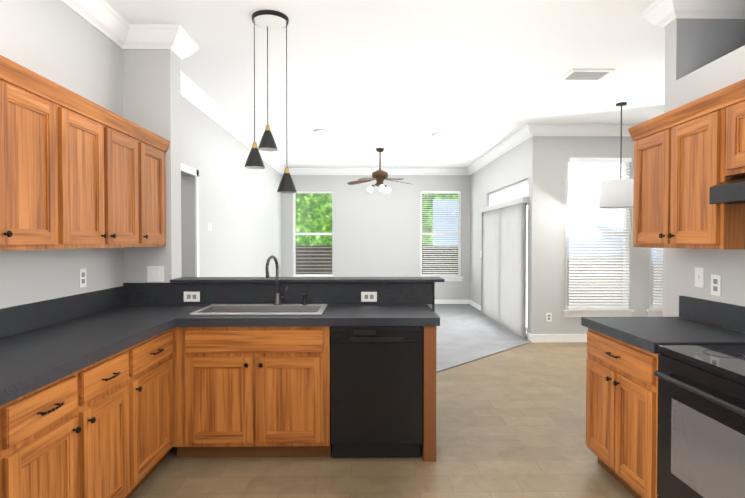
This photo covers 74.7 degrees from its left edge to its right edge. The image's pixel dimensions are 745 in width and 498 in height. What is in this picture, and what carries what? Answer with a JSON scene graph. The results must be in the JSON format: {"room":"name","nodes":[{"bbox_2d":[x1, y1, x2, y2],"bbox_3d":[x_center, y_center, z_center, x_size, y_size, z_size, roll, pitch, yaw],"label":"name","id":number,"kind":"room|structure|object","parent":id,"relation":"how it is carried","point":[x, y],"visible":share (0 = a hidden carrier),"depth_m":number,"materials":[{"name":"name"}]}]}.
{"room":"kitchen","nodes":[
{"label":"kitchen","id":0,"kind":"room"},
{"bbox_2d":[0,0,127,308],"bbox_3d":[-1.971,-0.167,4.669,0.170,3.000,12.450,0,1,-1],"label":"wall","id":1,"kind":"structure","parent":0,"point":[47,38],"depth_m":2.96,"materials":[{"name":"grey paint"}]},
{"bbox_2d":[0,55,63,250],"bbox_3d":[-1.696,-0.389,1.968,0.338,0.794,0.850,0,1,-1],"label":"upper cabinet","id":2,"kind":"object","parent":1,"relation":"attached to","point":[31,104],"depth_m":2.19,"materials":[{"name":"brown wood"}]},
{"bbox_2d":[0,283,127,337],"bbox_3d":[-1.856,0.369,1.978,0.018,0.167,3.488,0,1,-1],"label":"backsplash","id":3,"kind":"structure","parent":1,"relation":"attached to","point":[14,320],"depth_m":2.88,"materials":[{"name":"black stone"}]},
{"bbox_2d":[79,268,86,287],"bbox_3d":[-1.880,0.188,3.171,0.006,0.120,0.075,0,1,-1],"label":"outlet","id":4,"kind":"object","parent":1,"relation":"attached to","point":[82,272],"depth_m":3.16,"materials":[{"name":"white plastic"}]},
{"bbox_2d":[60,0,131,48],"bbox_3d":[-1.794,-1.537,1.058,0.120,0.140,5.270,0,1,-1],"label":"crown molding","id":5,"kind":"structure","parent":1,"relation":"attached to","point":[108,21],"depth_m":3.33,"materials":[{"name":"white wood"}]},
{"bbox_2d":[64,87,143,248],"bbox_3d":[-1.708,-0.403,2.818,0.338,0.794,0.850,0,1,-1],"label":"upper cabinet","id":6,"kind":"object","parent":1,"relation":"attached to","point":[77,171],"depth_m":2.77,"materials":[{"name":"brown wood"}]},
{"bbox_2d":[144,128,169,246],"bbox_3d":[-1.717,-0.414,3.476,0.338,0.794,0.466,0,1,-1],"label":"upper cabinet","id":7,"kind":"object","parent":1,"relation":"attached to","point":[155,146],"depth_m":3.50,"materials":[{"name":"brown wood"}]},
{"bbox_2d":[128,49,435,308],"bbox_3d":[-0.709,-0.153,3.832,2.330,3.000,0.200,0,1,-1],"label":"wall","id":8,"kind":"structure","parent":0,"point":[246,214],"depth_m":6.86,"materials":[{"name":"grey paint"}]},
{"bbox_2d":[147,266,163,281],"bbox_3d":[-1.652,0.189,3.717,0.125,0.120,0.012,0,1,-1],"label":"wall plate","id":9,"kind":"object","parent":8,"relation":"attached to","point":[155,273],"depth_m":3.72,"materials":[{"name":"white plastic"}]},
{"bbox_2d":[128,24,187,51],"bbox_3d":[-1.597,-1.580,3.640,0.350,0.140,0.110,0,1,-1],"label":"crown molding","id":10,"kind":"structure","parent":8,"relation":"attached to","point":[172,37],"depth_m":3.63,"materials":[{"name":"white wood"}]},
{"bbox_2d":[173,36,198,59],"bbox_3d":[-1.601,-1.585,3.945,0.350,0.140,0.120,0,1,-1],"label":"crown molding","id":11,"kind":"structure","parent":8,"relation":"attached to","point":[192,47],"depth_m":3.89,"materials":[{"name":"white wood"}]},
{"bbox_2d":[181,163,198,276],"bbox_3d":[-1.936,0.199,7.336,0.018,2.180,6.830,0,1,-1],"label":"door frame","id":12,"kind":"structure","parent":8,"relation":"attached to","point":[184,168],"depth_m":5.28,"materials":[{"name":"white wood"}]},
{"bbox_2d":[184,292,199,301],"bbox_3d":[-1.372,0.361,3.707,0.120,0.075,0.007,0,1,-1],"label":"outlet","id":13,"kind":"object","parent":8,"relation":"attached to","point":[188,296],"depth_m":3.70,"materials":[{"name":"white plastic"}]},
{"bbox_2d":[180,71,284,174],"bbox_3d":[-1.885,-1.641,7.306,0.120,0.140,6.830,0,1,-1],"label":"crown molding","id":14,"kind":"structure","parent":8,"relation":"attached to","point":[189,91],"depth_m":5.92,"materials":[{"name":"white wood"}]},
{"bbox_2d":[128,282,434,311],"bbox_3d":[-0.692,0.803,3.736,2.336,1.093,0.020,0,1,-1],"label":"backsplash","id":15,"kind":"structure","parent":8,"relation":"attached to","point":[249,292],"depth_m":3.72,"materials":[{"name":"black stone"}]},
{"bbox_2d":[170,277,444,281],"bbox_3d":[-0.493,0.240,3.839,2.078,0.021,0.275,0,1,-1],"label":"bar ledge","id":16,"kind":"object","parent":15,"relation":"on","point":[312,279],"visible":0.93,"depth_m":3.71,"materials":[{"name":"black stone"}]},
{"bbox_2d":[293,191,333,276],"bbox_3d":[-1.300,-0.284,10.791,0.986,1.986,0.145,0,1,-1],"label":"window","id":17,"kind":"structure","parent":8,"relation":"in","point":[300,233],"depth_m":10.82,"materials":[{"name":"white"}]},
{"bbox_2d":[361,292,376,301],"bbox_3d":[-0.026,0.364,3.727,0.120,0.075,0.007,0,1,-1],"label":"outlet","id":18,"kind":"object","parent":8,"relation":"attached to","point":[365,296],"depth_m":3.72,"materials":[{"name":"white plastic"}]},
{"bbox_2d":[129,327,634,497],"bbox_3d":[0.895,1.364,4.661,8.200,0.060,12.600,0,1,-1],"label":"floor","id":19,"kind":"structure","parent":0,"point":[510,423],"depth_m":3.14,"materials":[{"name":"tile"}]},
{"bbox_2d":[0,401,11,497],"bbox_3d":[-1.539,0.957,1.193,0.628,0.870,0.880,0,1,-1],"label":"base cabinet","id":20,"kind":"object","parent":19,"relation":"on","point":[5,409],"depth_m":1.65,"materials":[{"name":"brown wood"}]},
{"bbox_2d":[12,345,135,497],"bbox_3d":[-1.552,0.942,2.074,0.628,0.870,0.883,0,1,-1],"label":"base cabinet","id":21,"kind":"object","parent":19,"relation":"on","point":[124,423],"depth_m":2.09,"materials":[{"name":"brown wood"}]},
{"bbox_2d":[0,305,203,405],"bbox_3d":[-1.535,0.480,1.974,0.660,0.053,3.468,0,1,-1],"label":"countertop","id":22,"kind":"structure","parent":21,"relation":"on","point":[33,359],"depth_m":2.36,"materials":[{"name":"black stone"}]},
{"bbox_2d":[136,329,171,489],"bbox_3d":[-1.563,0.930,2.792,0.628,0.870,0.552,0,1,-1],"label":"base cabinet","id":23,"kind":"object","parent":19,"relation":"on","point":[154,354],"depth_m":2.80,"materials":[{"name":"brown wood"}]},
{"bbox_2d":[172,326,331,457],"bbox_3d":[-0.777,0.920,3.384,1.000,0.870,0.726,0,1,-1],"label":"base cabinet","id":24,"kind":"object","parent":19,"relation":"on","point":[237,391],"depth_m":3.10,"materials":[{"name":"brown wood"}]},
{"bbox_2d":[180,304,439,326],"bbox_3d":[-0.401,0.456,3.401,1.648,0.053,0.648,0,1,-1],"label":"countertop","id":25,"kind":"structure","parent":24,"relation":"on","point":[394,314],"depth_m":3.09,"materials":[{"name":"black stone"}]},
{"bbox_2d":[189,304,327,315],"bbox_3d":[-0.763,0.516,3.415,0.860,0.206,0.475,0,1,-1],"label":"sink","id":26,"kind":"object","parent":25,"relation":"in","point":[259,309],"visible":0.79,"depth_m":3.54,"materials":[{"name":"silver metal"}]},
{"bbox_2d":[265,255,306,304],"bbox_3d":[-0.616,0.228,3.522,0.273,0.364,0.206,0,1,-1],"label":"faucet","id":27,"kind":"object","parent":25,"relation":"on","point":[278,298],"visible":1,"depth_m":3.58,"materials":[{"name":"grey metal"}]},
{"bbox_2d":[330,326,422,457],"bbox_3d":[0.023,0.922,3.390,0.590,0.866,0.600,0,1,-1],"label":"dishwasher","id":28,"kind":"object","parent":19,"relation":"on","point":[376,373],"visible":0.94,"depth_m":3.10,"materials":[{"name":"black metal"}]},
{"bbox_2d":[435,304,531,372],"bbox_3d":[0.129,1.280,7.444,4.150,0.013,6.710,0,1,-1],"label":"carpet floor","id":29,"kind":"structure","parent":19,"relation":"on","point":[466,333],"depth_m":7.06,"materials":[{"name":"grey carpet"}]},
{"bbox_2d":[586,328,657,497],"bbox_3d":[1.653,0.931,2.732,0.675,0.870,0.765,0,1,-1],"label":"base cabinet","id":30,"kind":"object","parent":19,"relation":"on","point":[621,407],"visible":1,"depth_m":2.65,"materials":[{"name":"brown wood"}]},
{"bbox_2d":[581,317,744,353],"bbox_3d":[1.656,0.467,2.736,0.628,0.053,0.790,0,1,-1],"label":"countertop","id":31,"kind":"structure","parent":30,"relation":"on","point":[647,333],"depth_m":2.65,"materials":[{"name":"black stone"}]},
{"bbox_2d":[654,344,744,497],"bbox_3d":[1.644,0.829,1.965,0.680,1.100,0.745,0,1,-1],"label":"range","id":32,"kind":"object","parent":19,"relation":"on","point":[701,426],"visible":1,"depth_m":2.04,"materials":[{"name":"black metal"}]},
{"bbox_2d":[104,0,664,167],"bbox_3d":[0.895,-1.696,4.610,8.200,0.060,12.600,0,1,-1],"label":"ceiling","id":33,"kind":"structure","parent":0,"point":[400,82],"depth_m":4.53,"materials":[{"name":"white paint"}]},
{"bbox_2d":[244,10,296,192],"bbox_3d":[-0.724,-1.027,3.503,0.364,1.240,0.272,0,1,-1],"label":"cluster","id":34,"kind":"object","parent":33,"relation":"hanging from","point":[269,19],"visible":1,"depth_m":3.48,"materials":[{"name":"black metal"}]},
{"bbox_2d":[313,129,328,133],"bbox_3d":[-0.741,-1.694,7.037,0.224,0.024,0.224,0,1,-1],"label":"recessed light","id":35,"kind":"object","parent":33,"relation":"in","point":[321,131],"visible":1,"depth_m":7.01,"materials":[{"name":"grey"}]},
{"bbox_2d":[347,148,410,192],"bbox_3d":[0.128,-1.350,8.449,1.142,0.759,1.088,0,1,-1],"label":"ceiling fan","id":36,"kind":"object","parent":33,"relation":"hanging from","point":[379,176],"visible":1,"depth_m":8.36,"materials":[{"name":"brown metal"}]},
{"bbox_2d":[431,132,445,136],"bbox_3d":[0.986,-1.698,7.262,0.224,0.024,0.224,0,1,-1],"label":"recessed light","id":37,"kind":"object","parent":33,"relation":"in","point":[439,134],"visible":1,"depth_m":7.20,"materials":[{"name":"grey"}]},
{"bbox_2d":[559,69,614,80],"bbox_3d":[2.044,-1.659,4.667,0.400,0.014,0.300,0,1,-1],"label":"ceiling vent","id":38,"kind":"object","parent":33,"relation":"in","point":[594,73],"visible":1,"depth_m":4.66,"materials":[{"name":"white metal"}]},
{"bbox_2d":[599,102,633,208],"bbox_3d":[2.880,-1.083,5.659,0.460,1.200,0.460,0,1,-1],"label":"drum pendant light","id":39,"kind":"object","parent":33,"relation":"hanging from","point":[616,194],"visible":0.85,"depth_m":5.51,"materials":[{"name":"grey fabric"}]},
{"bbox_2d":[436,175,467,299],"bbox_3d":[0.164,-0.270,10.850,4.280,3.000,0.150,0,1,-1],"label":"wall","id":40,"kind":"structure","parent":0,"point":[447,290],"depth_m":10.80,"materials":[{"name":"grey paint"}]},
{"bbox_2d":[289,168,463,174],"bbox_3d":[0.141,-1.697,10.695,4.030,0.140,0.110,0,1,-1],"label":"crown molding","id":41,"kind":"structure","parent":40,"relation":"attached to","point":[293,171],"depth_m":10.68,"materials":[{"name":"white wood"}]},
{"bbox_2d":[420,191,462,280],"bbox_3d":[1.510,-0.284,10.831,0.986,1.986,0.145,0,1,-1],"label":"window","id":42,"kind":"structure","parent":40,"relation":"in","point":[449,277],"depth_m":10.85,"materials":[{"name":"white"}]},
{"bbox_2d":[423,191,459,274],"bbox_3d":[1.511,-0.336,10.765,0.810,1.875,0.045,0,1,-1],"label":"window blind","id":43,"kind":"object","parent":42,"relation":"attached to","point":[441,192],"visible":1,"depth_m":10.76,"materials":[{"name":"white plastic"}]},
{"bbox_2d":[435,300,468,303],"bbox_3d":[0.096,1.170,10.790,4.120,0.096,0.015,0,1,-1],"label":"baseboard","id":44,"kind":"structure","parent":40,"relation":"attached to","point":[436,301],"depth_m":10.81,"materials":[{"name":"white wood"}]},
{"bbox_2d":[468,136,543,338],"bbox_3d":[2.249,-0.235,8.790,0.170,3.000,4.030,0,1,-1],"label":"wall","id":45,"kind":"structure","parent":0,"point":[525,161],"depth_m":7.10,"materials":[{"name":"grey paint"}]},
{"bbox_2d":[469,300,480,310],"bbox_3d":[2.158,1.181,10.112,0.015,0.096,1.370,0,1,-1],"label":"baseboard","id":46,"kind":"structure","parent":45,"relation":"attached to","point":[472,303],"depth_m":10.19,"materials":[{"name":"white wood"}]},
{"bbox_2d":[464,124,535,174],"bbox_3d":[2.131,-1.663,8.649,0.110,0.140,4.020,0,1,-1],"label":"crown molding","id":47,"kind":"structure","parent":45,"relation":"attached to","point":[529,130],"depth_m":7.90,"materials":[{"name":"white wood"}]},
{"bbox_2d":[480,197,528,337],"bbox_3d":[2.142,0.245,8.161,0.096,2.000,2.540,0,1,-1],"label":"blinds","id":48,"kind":"object","parent":45,"relation":"attached to","point":[503,281],"visible":1,"depth_m":7.82,"materials":[{"name":"white fabric"}]},
{"bbox_2d":[489,179,527,336],"bbox_3d":[2.274,0.120,8.151,0.060,2.306,2.376,0,1,-1],"label":"door","id":49,"kind":"structure","parent":45,"relation":"in","point":[510,188],"depth_m":8.01,"materials":[{"name":"white wood"}]},
{"bbox_2d":[544,136,649,333],"bbox_3d":[3.587,-0.203,6.874,2.430,3.000,0.160,0,1,-1],"label":"wall","id":50,"kind":"structure","parent":0,"point":[557,149],"depth_m":6.78,"materials":[{"name":"grey paint"}]},
{"bbox_2d":[546,313,551,320],"bbox_3d":[2.454,0.948,6.793,0.075,0.120,0.007,0,1,-1],"label":"outlet","id":51,"kind":"object","parent":50,"relation":"attached to","point":[548,315],"depth_m":6.79,"materials":[{"name":"white plastic"}]},
{"bbox_2d":[529,334,586,341],"bbox_3d":[3.491,1.243,6.809,2.585,0.110,0.015,0,1,-1],"label":"baseboard","id":52,"kind":"structure","parent":50,"relation":"attached to","point":[531,337],"depth_m":6.79,"materials":[{"name":"white wood"}]},
{"bbox_2d":[536,124,637,135],"bbox_3d":[3.464,-1.631,6.714,2.460,0.140,0.110,0,1,-1],"label":"crown molding","id":53,"kind":"structure","parent":50,"relation":"attached to","point":[541,129],"depth_m":6.69,"materials":[{"name":"white wood"}]},
{"bbox_2d":[563,159,633,316],"bbox_3d":[3.138,-0.158,6.826,0.986,2.206,0.145,0,1,-1],"label":"nook window","id":54,"kind":"structure","parent":50,"relation":"in","point":[601,313],"depth_m":6.84,"materials":[{"name":"white"}]},
{"bbox_2d":[568,158,631,309],"bbox_3d":[3.139,-0.210,6.755,0.850,2.093,0.055,0,1,-1],"label":"window blind","id":55,"kind":"object","parent":54,"relation":"attached to","point":[596,160],"visible":0.94,"depth_m":6.75,"materials":[{"name":"white plastic"}]},
{"bbox_2d":[647,248,662,316],"bbox_3d":[4.298,-0.158,6.843,0.946,2.206,0.145,0,1,-1],"label":"nook window","id":56,"kind":"structure","parent":50,"relation":"in","point":[654,312],"depth_m":6.86,"materials":[{"name":"white"}]},
{"bbox_2d":[652,248,662,308],"bbox_3d":[4.299,-0.210,6.772,0.810,2.093,0.055,0,1,-1],"label":"window blind","id":57,"kind":"object","parent":56,"relation":"attached to","point":[656,305],"visible":0.1,"depth_m":6.78,"materials":[{"name":"white plastic"}]},
{"bbox_2d":[662,19,744,332],"bbox_3d":[2.109,-0.104,0.918,0.180,3.000,4.830,0,1,-1],"label":"wall","id":58,"kind":"structure","parent":0,"point":[703,57],"depth_m":3.17,"materials":[{"name":"grey paint"}]},
{"bbox_2d":[640,1,668,27],"bbox_3d":[3.308,-1.575,3.367,2.870,0.140,0.140,0,1,-1],"label":"crown molding","id":59,"kind":"structure","parent":58,"relation":"attached to","point":[649,13],"depth_m":3.33,"materials":[{"name":"white"}]},
{"bbox_2d":[628,90,744,248],"bbox_3d":[1.822,-0.382,2.722,0.338,0.754,0.785,0,1,-1],"label":"upper cabinet","id":60,"kind":"object","parent":58,"relation":"attached to","point":[687,156],"depth_m":2.61,"materials":[{"name":"brown wood"}]},
{"bbox_2d":[695,267,703,287],"bbox_3d":[1.982,0.172,2.966,0.012,0.120,0.075,0,1,-1],"label":"light switch","id":61,"kind":"object","parent":58,"relation":"attached to","point":[699,272],"depth_m":2.96,"materials":[{"name":"white plastic"}]},
{"bbox_2d":[656,0,744,23],"bbox_3d":[3.371,-1.572,3.152,2.990,0.140,0.110,0,1,-1],"label":"crown molding","id":62,"kind":"structure","parent":58,"relation":"attached to","point":[667,11],"depth_m":3.15,"materials":[{"name":"white wood"}]},
{"bbox_2d":[679,296,744,331],"bbox_3d":[1.995,0.389,1.772,0.018,0.134,2.725,0,1,-1],"label":"backsplash","id":63,"kind":"structure","parent":58,"relation":"attached to","point":[726,315],"depth_m":2.82,"materials":[{"name":"black stone"}]},
{"bbox_2d":[711,274,720,295],"bbox_3d":[1.986,0.209,2.827,0.006,0.120,0.075,0,1,-1],"label":"outlet","id":64,"kind":"object","parent":58,"relation":"attached to","point":[715,279],"depth_m":2.82,"materials":[{"name":"white plastic"}]},
{"bbox_2d":[720,79,744,178],"bbox_3d":[1.833,-0.543,1.944,0.338,0.405,0.756,0,1,-1],"label":"upper cabinet","id":65,"kind":"object","parent":58,"relation":"attached to","point":[732,97],"depth_m":2.25,"materials":[{"name":"brown wood"}]},
{"bbox_2d":[709,175,744,203],"bbox_3d":[1.803,-0.269,1.949,0.398,0.135,0.745,0,1,-1],"label":"range hood","id":66,"kind":"object","parent":65,"relation":"attached to","point":[730,191],"visible":1,"depth_m":2.21,"materials":[{"name":"black metal"}]},
{"label":"outside","id":67,"kind":"structure","parent":0,"visible":0},
{"bbox_2d":[567,163,662,304],"bbox_3d":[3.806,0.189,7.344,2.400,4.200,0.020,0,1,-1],"label":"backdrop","id":68,"kind":"structure","parent":67,"point":[652,252],"depth_m":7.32,"materials":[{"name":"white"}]},
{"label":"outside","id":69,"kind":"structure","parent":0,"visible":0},
{"bbox_2d":[296,193,457,273],"bbox_3d":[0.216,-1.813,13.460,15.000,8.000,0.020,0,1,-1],"label":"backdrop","id":70,"kind":"structure","parent":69,"point":[319,203],"depth_m":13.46,"materials":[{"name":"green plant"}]},
{"bbox_2d":[494,184,527,326],"bbox_3d":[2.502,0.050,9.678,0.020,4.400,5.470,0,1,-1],"label":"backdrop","id":71,"kind":"structure","parent":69,"point":[504,194],"depth_m":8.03,"materials":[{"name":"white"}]}
]}

